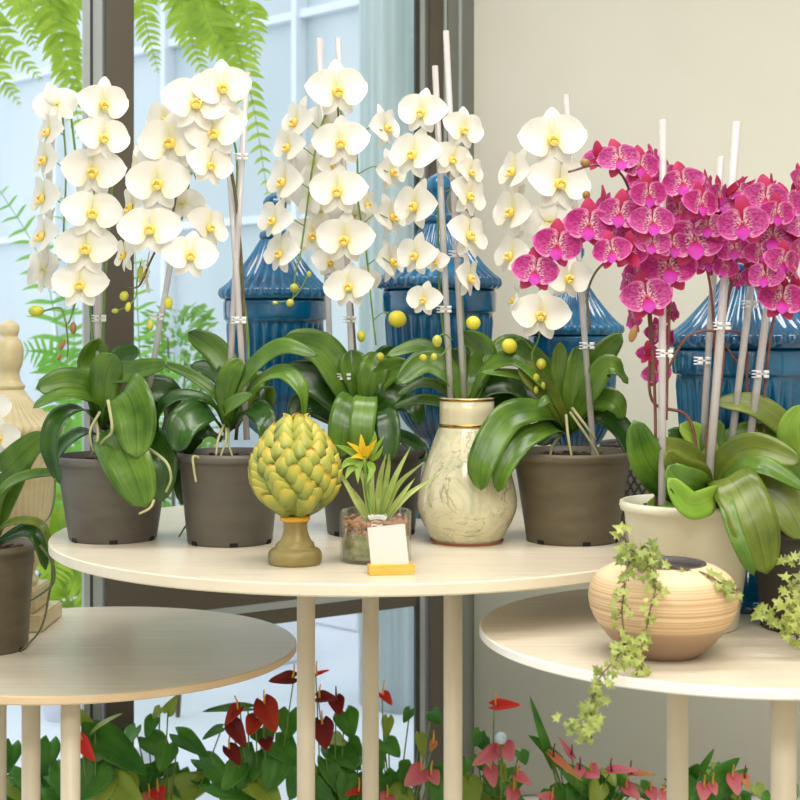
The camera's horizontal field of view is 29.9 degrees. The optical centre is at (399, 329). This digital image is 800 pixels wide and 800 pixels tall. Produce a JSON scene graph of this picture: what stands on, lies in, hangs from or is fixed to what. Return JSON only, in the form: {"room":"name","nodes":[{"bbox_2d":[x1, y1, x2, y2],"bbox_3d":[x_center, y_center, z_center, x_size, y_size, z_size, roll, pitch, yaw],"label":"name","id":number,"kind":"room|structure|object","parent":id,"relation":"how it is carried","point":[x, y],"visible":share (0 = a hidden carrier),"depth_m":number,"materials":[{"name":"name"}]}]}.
{"room":"flower shop","nodes":[
{"label":"flower shop","id":0,"kind":"room"},
{"bbox_2d":[474,0,799,795],"bbox_3d":[1.902,-0.280,4.174,3.400,3.100,0.200,0,0,0],"label":"wall","id":1,"kind":"structure","parent":0,"point":[624,67],"depth_m":4.07,"materials":[{"name":"beige paint"}]},
{"bbox_2d":[82,0,473,799],"bbox_3d":[-2.108,-0.280,2.519,5.591,3.100,0.035,0,0,-35],"label":"window","id":2,"kind":"structure","parent":1,"relation":"in","point":[107,25],"depth_m":3.74,"materials":[{"name":"metal"}]},
{"bbox_2d":[522,796,799,799],"bbox_3d":[-0.500,1.320,1.050,7.800,0.100,6.500,0,0,0],"label":"floor","id":3,"kind":"structure","parent":0,"point":[524,797],"depth_m":4.07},
{"bbox_2d":[7,735,60,799],"bbox_3d":[-0.857,1.074,3.299,0.221,0.392,0.140,0,0,-20],"label":"anthurium","id":4,"kind":"object","parent":3,"relation":"on","point":[50,750],"visible":0.44,"depth_m":3.29,"materials":[{"name":"plant"}]},
{"bbox_2d":[41,708,146,799],"bbox_3d":[-0.650,1.036,3.199,0.216,0.467,0.140,0,0,40],"label":"anthurium","id":5,"kind":"object","parent":3,"relation":"on","point":[105,740],"visible":0.79,"depth_m":3.18,"materials":[{"name":"plant"}]},
{"bbox_2d":[80,732,94,760],"bbox_3d":[-0.659,0.871,3.140,0.053,0.057,0.013,0,0,22],"label":"flower","id":6,"kind":"object","parent":5,"relation":"on","point":[86,749],"depth_m":3.14,"materials":[{"name":"red plant"}]},
{"bbox_2d":[0,607,295,799],"bbox_3d":[-0.619,0.945,2.951,0.828,0.650,0.828,0,0,0],"label":"round table","id":7,"kind":"object","parent":3,"relation":"on","point":[87,655],"visible":0.92,"depth_m":2.81,"materials":[{"name":"laminate"}]},
{"bbox_2d":[0,394,55,654],"bbox_3d":[-0.744,0.366,2.904,0.326,0.508,0.208,0,0,10],"label":"potted orchid","id":8,"kind":"object","parent":7,"relation":"on","point":[18,455],"visible":0.9,"depth_m":2.86,"materials":[{"name":"green plant"}]},
{"bbox_2d":[0,320,64,632],"bbox_3d":[-0.824,0.299,3.160,0.230,0.642,0.230,0,0,0],"label":"urn","id":9,"kind":"object","parent":7,"relation":"on","point":[35,499],"visible":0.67,"depth_m":3.13,"materials":[{"name":"beige ceramic"}]},
{"bbox_2d":[113,696,224,799],"bbox_3d":[-0.513,1.038,3.349,0.275,0.464,0.142,0,0,0],"label":"anthurium","id":10,"kind":"object","parent":3,"relation":"on","point":[175,784],"visible":0.8,"depth_m":3.34,"materials":[{"name":"plant"}]},
{"bbox_2d":[141,791,157,799],"bbox_3d":[-0.550,1.034,3.289,0.041,0.039,0.023,0,0,0],"label":"flower","id":11,"kind":"object","parent":10,"relation":"on","point":[150,795],"depth_m":3.29,"materials":[{"name":"red plant"}]},
{"bbox_2d":[150,785,165,799],"bbox_3d":[-0.531,1.020,3.290,0.036,0.037,0.024,0,0,0],"label":"flower","id":12,"kind":"object","parent":10,"relation":"on","point":[159,793],"depth_m":3.29,"materials":[{"name":"red plant"}]},
{"bbox_2d":[197,664,296,799],"bbox_3d":[-0.311,0.990,3.235,0.206,0.560,0.162,0,0,35],"label":"anthurium","id":13,"kind":"object","parent":3,"relation":"on","point":[248,774],"visible":0.96,"depth_m":3.21,"materials":[{"name":"plant"}]},
{"bbox_2d":[222,742,240,764],"bbox_3d":[-0.357,0.902,3.191,0.041,0.043,0.030,0,0,0],"label":"flower","id":14,"kind":"object","parent":13,"relation":"on","point":[232,752],"depth_m":3.19,"materials":[{"name":"red plant"}]},
{"bbox_2d":[225,702,243,724],"bbox_3d":[-0.351,0.817,3.191,0.040,0.043,0.031,0,0,0],"label":"flower","id":15,"kind":"object","parent":13,"relation":"on","point":[234,710],"depth_m":3.19,"materials":[{"name":"red plant"}]},
{"bbox_2d":[224,717,246,747],"bbox_3d":[-0.349,0.853,3.189,0.051,0.064,0.021,0,0,14],"label":"flower","id":16,"kind":"object","parent":13,"relation":"on","point":[234,727],"depth_m":3.19,"materials":[{"name":"red plant"}]},
{"bbox_2d":[245,713,262,735],"bbox_3d":[-0.309,0.838,3.189,0.039,0.044,0.024,0,0,0],"label":"flower","id":17,"kind":"object","parent":13,"relation":"on","point":[252,724],"depth_m":3.19,"materials":[{"name":"red plant"}]},
{"bbox_2d":[258,736,272,751],"bbox_3d":[-0.285,0.880,3.191,0.029,0.028,0.023,0,0,33],"label":"flower","id":18,"kind":"object","parent":13,"relation":"on","point":[266,742],"depth_m":3.19,"materials":[{"name":"red plant"}]},
{"bbox_2d":[253,694,278,732],"bbox_3d":[-0.284,0.815,3.188,0.055,0.078,0.026,0,0,0],"label":"flower","id":19,"kind":"object","parent":13,"relation":"on","point":[266,711],"depth_m":3.19,"materials":[{"name":"red plant"}]},
{"bbox_2d":[268,670,296,683],"bbox_3d":[-0.245,0.738,3.186,0.069,0.026,0.021,0,0,-24],"label":"flower","id":20,"kind":"object","parent":13,"relation":"on","point":[286,677],"depth_m":3.19,"materials":[{"name":"red plant"}]},
{"bbox_2d":[315,661,361,799],"bbox_3d":[-0.140,0.993,3.298,0.170,0.554,0.144,0,0,0],"label":"anthurium","id":21,"kind":"object","parent":3,"relation":"on","point":[336,777],"visible":0.95,"depth_m":3.27,"materials":[{"name":"plant"}]},
{"bbox_2d":[315,670,329,675],"bbox_3d":[-0.172,0.743,3.240,0.045,0.021,0.017,0,0,39],"label":"flower","id":22,"kind":"object","parent":21,"relation":"on","point":[320,672],"depth_m":3.24,"materials":[{"name":"red plant"}]},
{"bbox_2d":[315,715,333,749],"bbox_3d":[-0.167,0.869,3.238,0.051,0.069,0.025,0,0,0],"label":"flower","id":23,"kind":"object","parent":21,"relation":"on","point":[324,728],"depth_m":3.24,"materials":[{"name":"red plant"}]},
{"bbox_2d":[315,690,337,702],"bbox_3d":[-0.163,0.791,3.237,0.059,0.022,0.025,0,0,30],"label":"flower","id":24,"kind":"object","parent":21,"relation":"on","point":[322,695],"depth_m":3.24,"materials":[{"name":"red plant"}]},
{"bbox_2d":[328,693,344,715],"bbox_3d":[-0.138,0.809,3.240,0.036,0.044,0.024,0,0,0],"label":"flower","id":25,"kind":"object","parent":21,"relation":"on","point":[336,702],"depth_m":3.24,"materials":[{"name":"red plant"}]},
{"bbox_2d":[345,787,361,795],"bbox_3d":[-0.098,0.997,3.240,0.045,0.010,0.021,0,0,-39],"label":"flower","id":26,"kind":"object","parent":21,"relation":"on","point":[349,791],"depth_m":3.25,"materials":[{"name":"red plant"}]},
{"bbox_2d":[48,502,630,799],"bbox_3d":[-0.057,0.820,2.756,1.147,0.900,1.147,0,0,0],"label":"round table","id":27,"kind":"object","parent":3,"relation":"on","point":[516,563],"visible":0.44,"depth_m":2.47,"materials":[{"name":"laminate"}]},
{"bbox_2d":[27,76,181,544],"bbox_3d":[-0.523,-0.035,2.640,0.292,0.811,0.250,0,0,0],"label":"potted orchid","id":28,"kind":"object","parent":27,"relation":"on","point":[114,492],"visible":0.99,"depth_m":2.60,"materials":[{"name":"white plant"}]},
{"bbox_2d":[112,59,317,547],"bbox_3d":[-0.317,-0.044,2.604,0.357,0.828,0.224,0,0,0],"label":"potted orchid","id":29,"kind":"object","parent":27,"relation":"on","point":[197,123],"visible":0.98,"depth_m":2.54,"materials":[{"name":"white plant"}]},
{"bbox_2d":[218,192,325,433],"bbox_3d":[-0.264,0.039,3.170,0.240,0.662,0.239,0,0,0],"label":"urn","id":30,"kind":"object","parent":27,"relation":"on","point":[267,322],"visible":0.31,"depth_m":3.08,"materials":[{"name":"blue ceramic"}]},
{"bbox_2d":[247,413,342,567],"bbox_3d":[-0.164,0.251,2.375,0.151,0.238,0.154,0,0,-11],"label":"ornament","id":31,"kind":"object","parent":27,"relation":"on","point":[295,471],"visible":1,"depth_m":2.33,"materials":[{"name":"ceramic"}]},
{"bbox_2d":[257,37,428,536],"bbox_3d":[-0.085,-0.087,2.740,0.282,0.913,0.246,0,0,38],"label":"potted orchid","id":32,"kind":"object","parent":27,"relation":"on","point":[353,392],"visible":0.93,"depth_m":2.71,"materials":[{"name":"plant"}]},
{"bbox_2d":[336,433,439,561],"bbox_3d":[-0.030,0.265,2.398,0.145,0.209,0.126,0,0,34],"label":"potted succulent","id":33,"kind":"object","parent":27,"relation":"on","point":[377,510],"visible":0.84,"depth_m":2.39,"materials":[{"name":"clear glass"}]},
{"bbox_2d":[367,524,414,575],"bbox_3d":[-0.014,0.333,2.278,0.069,0.075,0.031,0,0,-10],"label":"card holder","id":34,"kind":"object","parent":27,"relation":"on","point":[387,544],"visible":1,"depth_m":2.28,"materials":[{"name":"white paper"}]},
{"bbox_2d":[378,173,501,518],"bbox_3d":[0.078,0.027,3.000,0.252,0.686,0.253,0,0,-6],"label":"urn","id":35,"kind":"object","parent":27,"relation":"on","point":[481,304],"visible":0.33,"depth_m":2.92,"materials":[{"name":"blue ceramic"}]},
{"bbox_2d":[417,397,516,546],"bbox_3d":[0.117,0.244,2.620,0.175,0.252,0.175,0,0,0],"label":"vase","id":36,"kind":"object","parent":27,"relation":"on","point":[453,511],"visible":0.83,"depth_m":2.56,"materials":[{"name":"ceramic"}]},
{"bbox_2d":[386,30,547,429],"bbox_3d":[0.116,-0.166,2.621,0.281,0.725,0.120,0,0,0],"label":"orchid plant","id":37,"kind":"object","parent":36,"relation":"in","point":[459,370],"visible":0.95,"depth_m":2.61,"materials":[{"name":"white plant"}]},
{"bbox_2d":[467,94,630,546],"bbox_3d":[0.254,-0.025,2.629,0.326,0.789,0.220,0,0,-13],"label":"potted orchid","id":38,"kind":"object","parent":27,"relation":"on","point":[570,495],"visible":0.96,"depth_m":2.59,"materials":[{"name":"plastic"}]},
{"bbox_2d":[528,247,624,445],"bbox_3d":[0.350,0.096,3.020,0.203,0.549,0.202,0,0,0],"label":"urn","id":39,"kind":"object","parent":27,"relation":"on","point":[603,324],"visible":0.16,"depth_m":2.96,"materials":[{"name":"blue ceramic"}]},
{"bbox_2d":[599,439,651,524],"bbox_3d":[0.458,0.291,2.860,0.157,0.158,0.157,0,0,0],"label":"basket","id":40,"kind":"object","parent":27,"relation":"on","point":[633,486],"visible":0.05,"depth_m":2.80,"materials":[{"name":"wicker"}]},
{"bbox_2d":[379,680,443,799],"bbox_3d":[-0.005,1.013,3.294,0.218,0.514,0.148,0,0,28],"label":"anthurium","id":41,"kind":"object","parent":3,"relation":"on","point":[393,785],"visible":0.8,"depth_m":3.27,"materials":[{"name":"plant"}]},
{"bbox_2d":[379,690,392,704],"bbox_3d":[-0.031,0.795,3.242,0.035,0.028,0.023,0,0,18],"label":"flower","id":42,"kind":"object","parent":41,"relation":"on","point":[385,696],"depth_m":3.24,"materials":[{"name":"red plant"}]},
{"bbox_2d":[380,791,395,799],"bbox_3d":[-0.027,1.013,3.240,0.034,0.031,0.024,0,0,0],"label":"flower","id":43,"kind":"object","parent":41,"relation":"on","point":[383,794],"depth_m":3.24,"materials":[{"name":"pink plant"}]},
{"bbox_2d":[404,762,428,786],"bbox_3d":[0.038,0.958,3.233,0.057,0.048,0.022,0,0,-26],"label":"flower","id":44,"kind":"object","parent":41,"relation":"on","point":[414,775],"depth_m":3.24,"materials":[{"name":"pink plant"}]},
{"bbox_2d":[425,769,439,785],"bbox_3d":[0.070,0.967,3.241,0.034,0.029,0.029,0,0,0],"label":"flower","id":45,"kind":"object","parent":41,"relation":"on","point":[433,779],"depth_m":3.24,"materials":[{"name":"pink plant"}]},
{"bbox_2d":[429,739,437,751],"bbox_3d":[0.071,0.897,3.242,0.015,0.022,0.027,0,0,44],"label":"flower","id":46,"kind":"object","parent":41,"relation":"on","point":[432,744],"depth_m":3.24,"materials":[{"name":"orange plant"}]},
{"bbox_2d":[462,693,555,799],"bbox_3d":[0.236,1.045,3.448,0.237,0.450,0.148,0,0,0],"label":"anthurium","id":47,"kind":"object","parent":3,"relation":"on","point":[473,788],"visible":0.94,"depth_m":3.41,"materials":[{"name":"plant"}]},
{"bbox_2d":[472,743,499,765],"bbox_3d":[0.201,0.958,3.385,0.079,0.045,0.023,0,0,-15],"label":"flower","id":48,"kind":"object","parent":47,"relation":"on","point":[488,754],"depth_m":3.39,"materials":[{"name":"pink plant"}]},
{"bbox_2d":[483,763,497,787],"bbox_3d":[0.205,1.007,3.390,0.034,0.049,0.024,0,0,0],"label":"flower","id":49,"kind":"object","parent":47,"relation":"on","point":[490,772],"depth_m":3.39,"materials":[{"name":"pink plant"}]},
{"bbox_2d":[495,732,506,799],"bbox_3d":[0.228,1.088,3.380,0.028,0.365,0.028,0,0,0],"label":"pick","id":50,"kind":"object","parent":47,"relation":"in","point":[500,737],"visible":1,"depth_m":3.38,"materials":[{"name":"white plastic"}]},
{"bbox_2d":[488,698,520,709],"bbox_3d":[0.234,0.846,3.386,0.076,0.023,0.022,0,0,22],"label":"flower","id":51,"kind":"object","parent":47,"relation":"on","point":[499,703],"depth_m":3.39,"materials":[{"name":"red plant"}]},
{"bbox_2d":[496,739,514,761],"bbox_3d":[0.238,0.950,3.389,0.044,0.045,0.025,0,0,0],"label":"flower","id":52,"kind":"object","parent":47,"relation":"on","point":[508,749],"depth_m":3.39,"materials":[{"name":"pink plant"}]},
{"bbox_2d":[506,785,520,799],"bbox_3d":[0.256,1.052,3.390,0.034,0.040,0.024,0,0,0],"label":"flower","id":53,"kind":"object","parent":47,"relation":"on","point":[512,793],"depth_m":3.39,"materials":[{"name":"pink plant"}]},
{"bbox_2d":[511,770,531,785],"bbox_3d":[0.276,1.013,3.391,0.048,0.027,0.026,0,0,11],"label":"flower","id":54,"kind":"object","parent":47,"relation":"on","point":[521,777],"depth_m":3.39,"materials":[{"name":"pink plant"}]},
{"bbox_2d":[537,791,555,799],"bbox_3d":[0.334,1.058,3.387,0.054,0.027,0.018,0,0,-32],"label":"flower","id":55,"kind":"object","parent":47,"relation":"on","point":[548,795],"depth_m":3.39,"materials":[{"name":"pink plant"}]},
{"bbox_2d":[529,695,657,799],"bbox_3d":[0.445,1.057,3.498,0.294,0.426,0.146,0,0,0],"label":"anthurium","id":56,"kind":"object","parent":3,"relation":"on","point":[584,783],"visible":1,"depth_m":3.47,"materials":[{"name":"plant"}]},
{"bbox_2d":[546,749,581,780],"bbox_3d":[0.376,0.998,3.439,0.087,0.066,0.019,0,0,12],"label":"flower","id":57,"kind":"object","parent":56,"relation":"on","point":[557,758],"depth_m":3.44,"materials":[{"name":"orange plant"}]},
{"bbox_2d":[558,736,575,760],"bbox_3d":[0.384,0.960,3.440,0.051,0.064,0.007,0,0,-31],"label":"flower","id":58,"kind":"object","parent":56,"relation":"on","point":[569,751],"depth_m":3.44,"materials":[{"name":"pink plant"}]},
{"bbox_2d":[574,764,585,779],"bbox_3d":[0.411,1.014,3.441,0.030,0.030,0.019,0,0,-33],"label":"flower","id":59,"kind":"object","parent":56,"relation":"on","point":[579,771],"depth_m":3.44,"materials":[{"name":"pink plant"}]},
{"bbox_2d":[584,762,599,778],"bbox_3d":[0.440,1.009,3.440,0.036,0.034,0.026,0,0,0],"label":"flower","id":60,"kind":"object","parent":56,"relation":"on","point":[594,773],"depth_m":3.44,"materials":[{"name":"pink plant"}]},
{"bbox_2d":[604,765,638,773],"bbox_3d":[0.507,1.010,3.438,0.083,0.016,0.029,0,0,22],"label":"flower","id":61,"kind":"object","parent":56,"relation":"on","point":[613,769],"depth_m":3.45,"materials":[{"name":"pink plant"}]},
{"bbox_2d":[620,782,639,799],"bbox_3d":[0.528,1.057,3.441,0.044,0.033,0.032,0,0,0],"label":"flower","id":62,"kind":"object","parent":56,"relation":"on","point":[630,789],"depth_m":3.44,"materials":[{"name":"pink plant"}]},
{"bbox_2d":[625,769,654,775],"bbox_3d":[0.550,1.016,3.439,0.072,0.011,0.022,0,0,24],"label":"flower","id":63,"kind":"object","parent":56,"relation":"on","point":[633,772],"depth_m":3.44,"materials":[{"name":"orange plant"}]},
{"bbox_2d":[644,786,657,799],"bbox_3d":[0.577,1.064,3.441,0.030,0.030,0.021,0,0,31],"label":"flower","id":64,"kind":"object","parent":56,"relation":"on","point":[650,792],"depth_m":3.44,"materials":[{"name":"pink plant"}]},
{"bbox_2d":[479,589,799,799],"bbox_3d":[0.522,0.865,2.318,0.797,0.810,0.797,0,0,0],"label":"round table","id":65,"kind":"object","parent":3,"relation":"on","point":[559,633],"visible":0.73,"depth_m":2.12,"materials":[{"name":"laminate"}]},
{"bbox_2d":[511,119,799,633],"bbox_3d":[0.393,0.064,2.299,0.446,0.791,0.274,0,0,0],"label":"potted orchid","id":66,"kind":"object","parent":65,"relation":"on","point":[726,505],"visible":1,"depth_m":2.27,"materials":[{"name":"pink plant"}]},
{"bbox_2d":[588,556,738,661],"bbox_3d":[0.373,0.394,2.125,0.210,0.132,0.210,0,0,0],"label":"round planter","id":67,"kind":"object","parent":65,"relation":"on","point":[691,618],"visible":0.78,"depth_m":2.05,"materials":[{"name":"beige ceramic"}]},
{"bbox_2d":[551,522,743,744],"bbox_3d":[0.298,0.385,1.981,0.362,0.250,0.155,0,0,-44],"label":"trailing ivy","id":68,"kind":"object","parent":67,"relation":"in","point":[643,558],"visible":0.95,"depth_m":1.99,"materials":[{"name":"green plant"}]},
{"bbox_2d":[670,260,799,613],"bbox_3d":[0.578,0.134,2.500,0.273,0.652,0.273,0,0,0],"label":"urn","id":69,"kind":"object","parent":65,"relation":"on","point":[783,382],"visible":0.25,"depth_m":2.41,"materials":[{"name":"blue ceramic"}]},
{"bbox_2d":[713,163,799,634],"bbox_3d":[0.597,0.101,2.307,0.255,0.718,0.207,0,0,-4],"label":"potted orchid","id":70,"kind":"object","parent":65,"relation":"on","point":[759,224],"visible":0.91,"depth_m":2.27,"materials":[{"name":"plant"}]},
{"bbox_2d":[750,550,799,649],"bbox_3d":[0.573,0.385,2.126,0.155,0.150,0.076,0,0,-37],"label":"trailing ivy","id":71,"kind":"object","parent":65,"relation":"on","point":[791,626],"visible":1,"depth_m":2.10,"materials":[{"name":"green plant"}]},
{"bbox_2d":[658,749,798,799],"bbox_3d":[0.742,1.103,3.399,0.334,0.334,0.142,0,0,0],"label":"anthurium","id":72,"kind":"object","parent":3,"relation":"on","point":[718,781],"visible":0.89,"depth_m":3.37,"materials":[{"name":"plant"}]},
{"bbox_2d":[658,788,666,799],"bbox_3d":[0.587,1.037,3.341,0.030,0.029,0.019,0,0,-33],"label":"flower","id":73,"kind":"object","parent":72,"relation":"on","point":[662,794],"depth_m":3.34,"materials":[{"name":"pink plant"}]},
{"bbox_2d":[696,781,712,799],"bbox_3d":[0.678,1.028,3.340,0.037,0.039,0.024,0,0,0],"label":"flower","id":74,"kind":"object","parent":72,"relation":"on","point":[704,791],"depth_m":3.34,"materials":[{"name":"pink plant"}]},
{"bbox_2d":[708,781,717,795],"bbox_3d":[0.698,1.021,3.342,0.025,0.027,0.020,0,0,44],"label":"flower","id":75,"kind":"object","parent":72,"relation":"on","point":[712,785],"depth_m":3.34,"materials":[{"name":"pink plant"}]},
{"bbox_2d":[726,771,740,795],"bbox_3d":[0.743,1.010,3.340,0.034,0.048,0.024,0,0,0],"label":"flower","id":76,"kind":"object","parent":72,"relation":"on","point":[733,782],"depth_m":3.34,"materials":[{"name":"pink plant"}]},
{"bbox_2d":[740,773,749,788],"bbox_3d":[0.769,1.005,3.342,0.025,0.032,0.020,0,0,43],"label":"flower","id":77,"kind":"object","parent":72,"relation":"on","point":[744,779],"depth_m":3.34,"materials":[{"name":"orange plant"}]},
{"label":"outside","id":78,"kind":"structure","parent":0,"visible":0},
{"bbox_2d":[7,574,413,799],"bbox_3d":[-5.000,1.340,9.457,22.000,0.100,33.085,0,0,0],"label":"ground","id":79,"kind":"structure","parent":78,"point":[336,650],"depth_m":5.17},
{"bbox_2d":[0,186,81,721],"bbox_3d":[-1.162,0.389,4.980,0.378,1.802,0.240,0,0,0],"label":"palm","id":80,"kind":"object","parent":79,"relation":"on","point":[52,713],"visible":0.35,"depth_m":4.90,"materials":[{"name":"green plant"}]},
{"bbox_2d":[36,482,81,607],"bbox_3d":[-1.135,0.851,5.298,0.411,0.877,0.404,0,0,0],"label":"fern","id":81,"kind":"object","parent":79,"relation":"on","point":[67,584],"visible":0.2,"depth_m":5.20,"materials":[{"name":"green plant"}]},
{"bbox_2d":[53,399,81,447],"bbox_3d":[-1.398,0.769,7.004,0.570,1.044,0.558,0,0,0],"label":"bush","id":82,"kind":"object","parent":79,"relation":"on","point":[77,442],"visible":0.02,"depth_m":6.93,"materials":[{"name":"green plant"}]},
{"bbox_2d":[35,405,219,573],"bbox_3d":[-1.859,0.865,8.200,2.200,0.850,0.500,0,0,45],"label":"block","id":83,"kind":"object","parent":79,"relation":"on","point":[213,423],"visible":0.08,"depth_m":7.57,"materials":[{"name":"white"}]},
{"bbox_2d":[134,253,188,777],"bbox_3d":[-0.736,0.494,4.294,0.199,1.593,0.214,0,0,-30],"label":"palm","id":84,"kind":"object","parent":79,"relation":"on","point":[145,755],"visible":0.22,"depth_m":4.25,"materials":[{"name":"green plant"}]},
{"bbox_2d":[0,0,358,446],"bbox_3d":[-2.875,-1.730,10.026,12.200,6.000,0.270,0,0,45],"label":"glass facade","id":85,"kind":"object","parent":79,"relation":"on","point":[288,59],"visible":0.04,"depth_m":8.27,"materials":[{"name":"clear glass"}]},
{"bbox_2d":[136,302,224,717],"bbox_3d":[-0.737,0.597,5.002,0.344,1.388,0.360,0,0,0],"label":"bush","id":86,"kind":"object","parent":79,"relation":"on","point":[195,312],"visible":0.16,"depth_m":4.98,"materials":[{"name":"green plant"}]},
{"bbox_2d":[275,621,296,663],"bbox_3d":[-0.780,1.160,6.000,0.800,0.260,0.400,0,0,45],"label":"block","id":87,"kind":"object","parent":79,"relation":"on","point":[291,627],"visible":0.02,"depth_m":5.80,"materials":[{"name":"white"}]},
{"bbox_2d":[315,613,358,632],"bbox_3d":[-0.249,1.120,6.800,0.700,0.340,0.500,0,0,45],"label":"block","id":88,"kind":"object","parent":79,"relation":"on","point":[350,622],"visible":0.05,"depth_m":6.45,"materials":[{"name":"white"}]},
{"bbox_2d":[359,0,413,714],"bbox_3d":[0.031,-0.510,5.200,0.348,3.600,0.348,0,0,0],"label":"column","id":89,"kind":"structure","parent":79,"relation":"on","point":[386,27],"depth_m":5.05,"materials":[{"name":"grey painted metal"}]},
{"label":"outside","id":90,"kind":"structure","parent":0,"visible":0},
{"bbox_2d":[1,0,271,195],"bbox_3d":[-0.790,-1.330,4.556,0.835,1.886,0.377,0,0,0],"label":"hanging fern","id":91,"kind":"object","parent":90,"point":[206,21],"visible":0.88,"depth_m":4.39,"materials":[{"name":"leaf"}]},
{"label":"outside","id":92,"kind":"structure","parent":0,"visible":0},
{"bbox_2d":[0,3,42,105],"bbox_3d":[-1.421,-1.561,5.200,0.420,1.600,0.280,0,0,0],"label":"hanging fern","id":93,"kind":"object","parent":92,"point":[4,22],"visible":0.69,"depth_m":5.10,"materials":[{"name":"green leaf"}]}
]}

